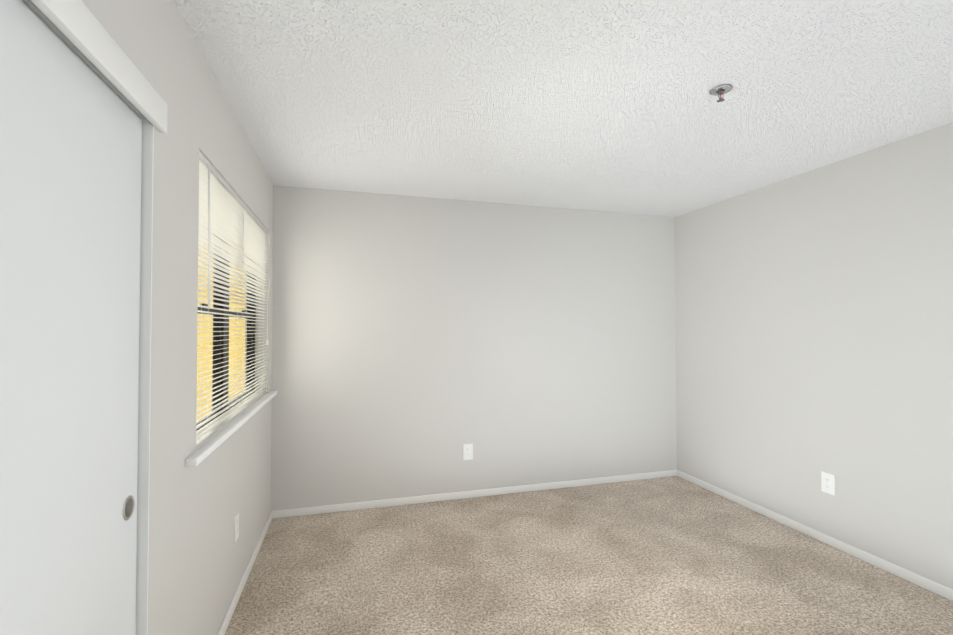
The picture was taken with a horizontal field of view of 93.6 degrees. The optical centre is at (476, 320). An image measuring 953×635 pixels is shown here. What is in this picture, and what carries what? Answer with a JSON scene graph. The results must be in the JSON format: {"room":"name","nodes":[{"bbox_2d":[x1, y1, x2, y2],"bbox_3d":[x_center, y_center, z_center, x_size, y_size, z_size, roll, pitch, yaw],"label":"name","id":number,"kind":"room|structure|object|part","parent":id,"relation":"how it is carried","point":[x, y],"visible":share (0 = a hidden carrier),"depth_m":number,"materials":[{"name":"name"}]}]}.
{"room":"empty bedroom","nodes":[
{"label":"empty bedroom","id":0,"kind":"room"},
{"bbox_2d":[82,0,272,634],"bbox_3d":[-0.980,0.189,1.157,0.150,2.440,4.360,0,-1,-16],"label":"wall","id":1,"kind":"structure","parent":0,"point":[199,559],"depth_m":1.57,"materials":[{"name":"beige paint"}]},
{"bbox_2d":[22,0,144,119],"bbox_3d":[-0.755,-0.599,0.397,0.094,0.009,1.846,0,-1,-16],"label":"track","id":2,"kind":"object","parent":1,"relation":"attached to","point":[40,14],"visible":0.2,"depth_m":0.97,"materials":[{"name":"white metal"}]},
{"bbox_2d":[0,0,141,634],"bbox_3d":[-0.852,0.403,0.824,0.038,1.976,0.918,0,-1,-16],"label":"closet door","id":3,"kind":"structure","parent":2,"relation":"hanging from","point":[70,168],"depth_m":0.94,"materials":[{"name":"white wood"}]},
{"bbox_3d":[-0.945,0.510,1.216,0.003,0.063,0.063,0,-1,-16],"label":"handle","id":4,"kind":"part","parent":3,"relation":"part of","materials":[{"name":"silver metal"}]},
{"bbox_2d":[31,0,167,132],"bbox_3d":[-0.680,-0.622,0.418,0.020,0.087,1.930,0,-1,-16],"label":"valance","id":5,"kind":"object","parent":1,"relation":"attached to","point":[79,26],"visible":1,"depth_m":1.01,"materials":[{"name":"white wood"}]},
{"bbox_2d":[135,118,153,634],"bbox_3d":[-0.992,0.411,1.270,0.110,2.000,0.007,0,-1,-16],"label":"door frame","id":6,"kind":"structure","parent":1,"relation":"attached to","point":[144,406],"depth_m":1.28,"materials":[{"name":"white wood"}]},
{"bbox_2d":[196,228,255,430],"bbox_3d":[-1.355,-0.060,2.385,0.060,1.160,1.520,0,-1,-16],"label":"window","id":7,"kind":"structure","parent":1,"relation":"in","point":[227,346],"depth_m":2.34,"materials":[{"name":"glass"}]},
{"bbox_2d":[196,150,270,446],"bbox_3d":[-1.261,-0.071,2.412,0.050,1.136,1.514,0,-1,-16],"label":"window blinds","id":8,"kind":"object","parent":7,"relation":"attached to","point":[228,216],"visible":0.94,"depth_m":2.15,"materials":[{"name":"white plastic"}]},
{"bbox_2d":[196,393,273,455],"bbox_3d":[-1.276,0.512,2.398,0.122,0.028,1.518,0,-1,-16],"label":"window sill","id":9,"kind":"structure","parent":1,"relation":"attached to","point":[212,443],"depth_m":2.11,"materials":[{"name":"white wood"}]},
{"bbox_2d":[234,512,238,543],"bbox_3d":[-1.212,1.048,2.261,0.007,0.128,0.080,0,-1,-16],"label":"outlet","id":10,"kind":"object","parent":1,"relation":"attached to","point":[236,526],"visible":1,"depth_m":2.25,"materials":[{"name":"white plastic"}]},
{"bbox_2d":[217,511,271,634],"bbox_3d":[-1.213,1.399,2.266,0.012,0.058,2.058,0,-1,-16],"label":"baseboard","id":11,"kind":"structure","parent":1,"relation":"attached to","point":[230,611],"depth_m":2.38,"materials":[{"name":"white wood"}]},
{"bbox_2d":[271,185,676,510],"bbox_3d":[0.172,0.234,3.822,3.810,2.440,0.150,0,-1,-16],"label":"wall","id":12,"kind":"structure","parent":0,"point":[418,343],"depth_m":3.66,"materials":[{"name":"beige paint"}]},
{"bbox_2d":[463,443,472,459],"bbox_3d":[-0.068,1.076,3.658,0.080,0.128,0.007,0,-1,-16],"label":"outlet","id":13,"kind":"object","parent":12,"relation":"attached to","point":[467,451],"visible":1,"depth_m":3.65,"materials":[{"name":"white plastic"}]},
{"bbox_2d":[272,470,675,518],"bbox_3d":[0.194,1.423,3.724,3.486,0.058,0.012,0,-1,-16],"label":"baseboard","id":14,"kind":"structure","parent":12,"relation":"attached to","point":[294,512],"depth_m":3.63,"materials":[{"name":"white wood"}]},
{"bbox_2d":[173,0,952,216],"bbox_3d":[0.782,-1.053,1.672,3.810,0.060,4.660,0,-1,-16],"label":"ceiling","id":15,"kind":"structure","parent":0,"point":[607,105],"depth_m":1.98,"materials":[{"name":"white paint"}]},
{"bbox_2d":[709,84,731,101],"bbox_3d":[1.077,-0.993,1.972,0.090,0.049,0.090,0,-1,-16],"label":"sprinkler head","id":16,"kind":"object","parent":15,"relation":"attached to","point":[720,90],"visible":1,"depth_m":1.96},
{"bbox_2d":[225,476,952,634],"bbox_3d":[0.782,1.447,1.630,3.810,0.060,4.660,0,-1,-16],"label":"floor","id":17,"kind":"structure","parent":0,"point":[674,555],"depth_m":2.52,"materials":[{"name":"carpet"}]},
{"bbox_2d":[675,122,952,589],"bbox_3d":[2.544,0.206,2.146,0.150,2.440,4.360,0,-1,-16],"label":"wall","id":18,"kind":"structure","parent":0,"point":[814,323],"depth_m":2.84,"materials":[{"name":"beige paint"}]},
{"bbox_2d":[676,470,952,600],"bbox_3d":[2.466,1.396,2.104,0.012,0.058,4.360,0,-1,-16],"label":"baseboard","id":19,"kind":"structure","parent":18,"relation":"attached to","point":[918,580],"depth_m":2.82,"materials":[{"name":"white wood"}]},
{"bbox_2d":[821,471,834,494],"bbox_3d":[2.254,1.046,2.871,0.007,0.128,0.080,0,-1,-16],"label":"outlet","id":20,"kind":"object","parent":18,"relation":"attached to","point":[827,482],"visible":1,"depth_m":2.87,"materials":[{"name":"white plastic"}]},
{"label":"outside","id":21,"kind":"structure","parent":0,"visible":0},
{"bbox_2d":[196,230,245,420],"bbox_3d":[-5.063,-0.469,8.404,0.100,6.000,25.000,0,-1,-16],"label":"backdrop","id":22,"kind":"structure","parent":21,"point":[233,330],"depth_m":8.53,"materials":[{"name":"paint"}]}
]}

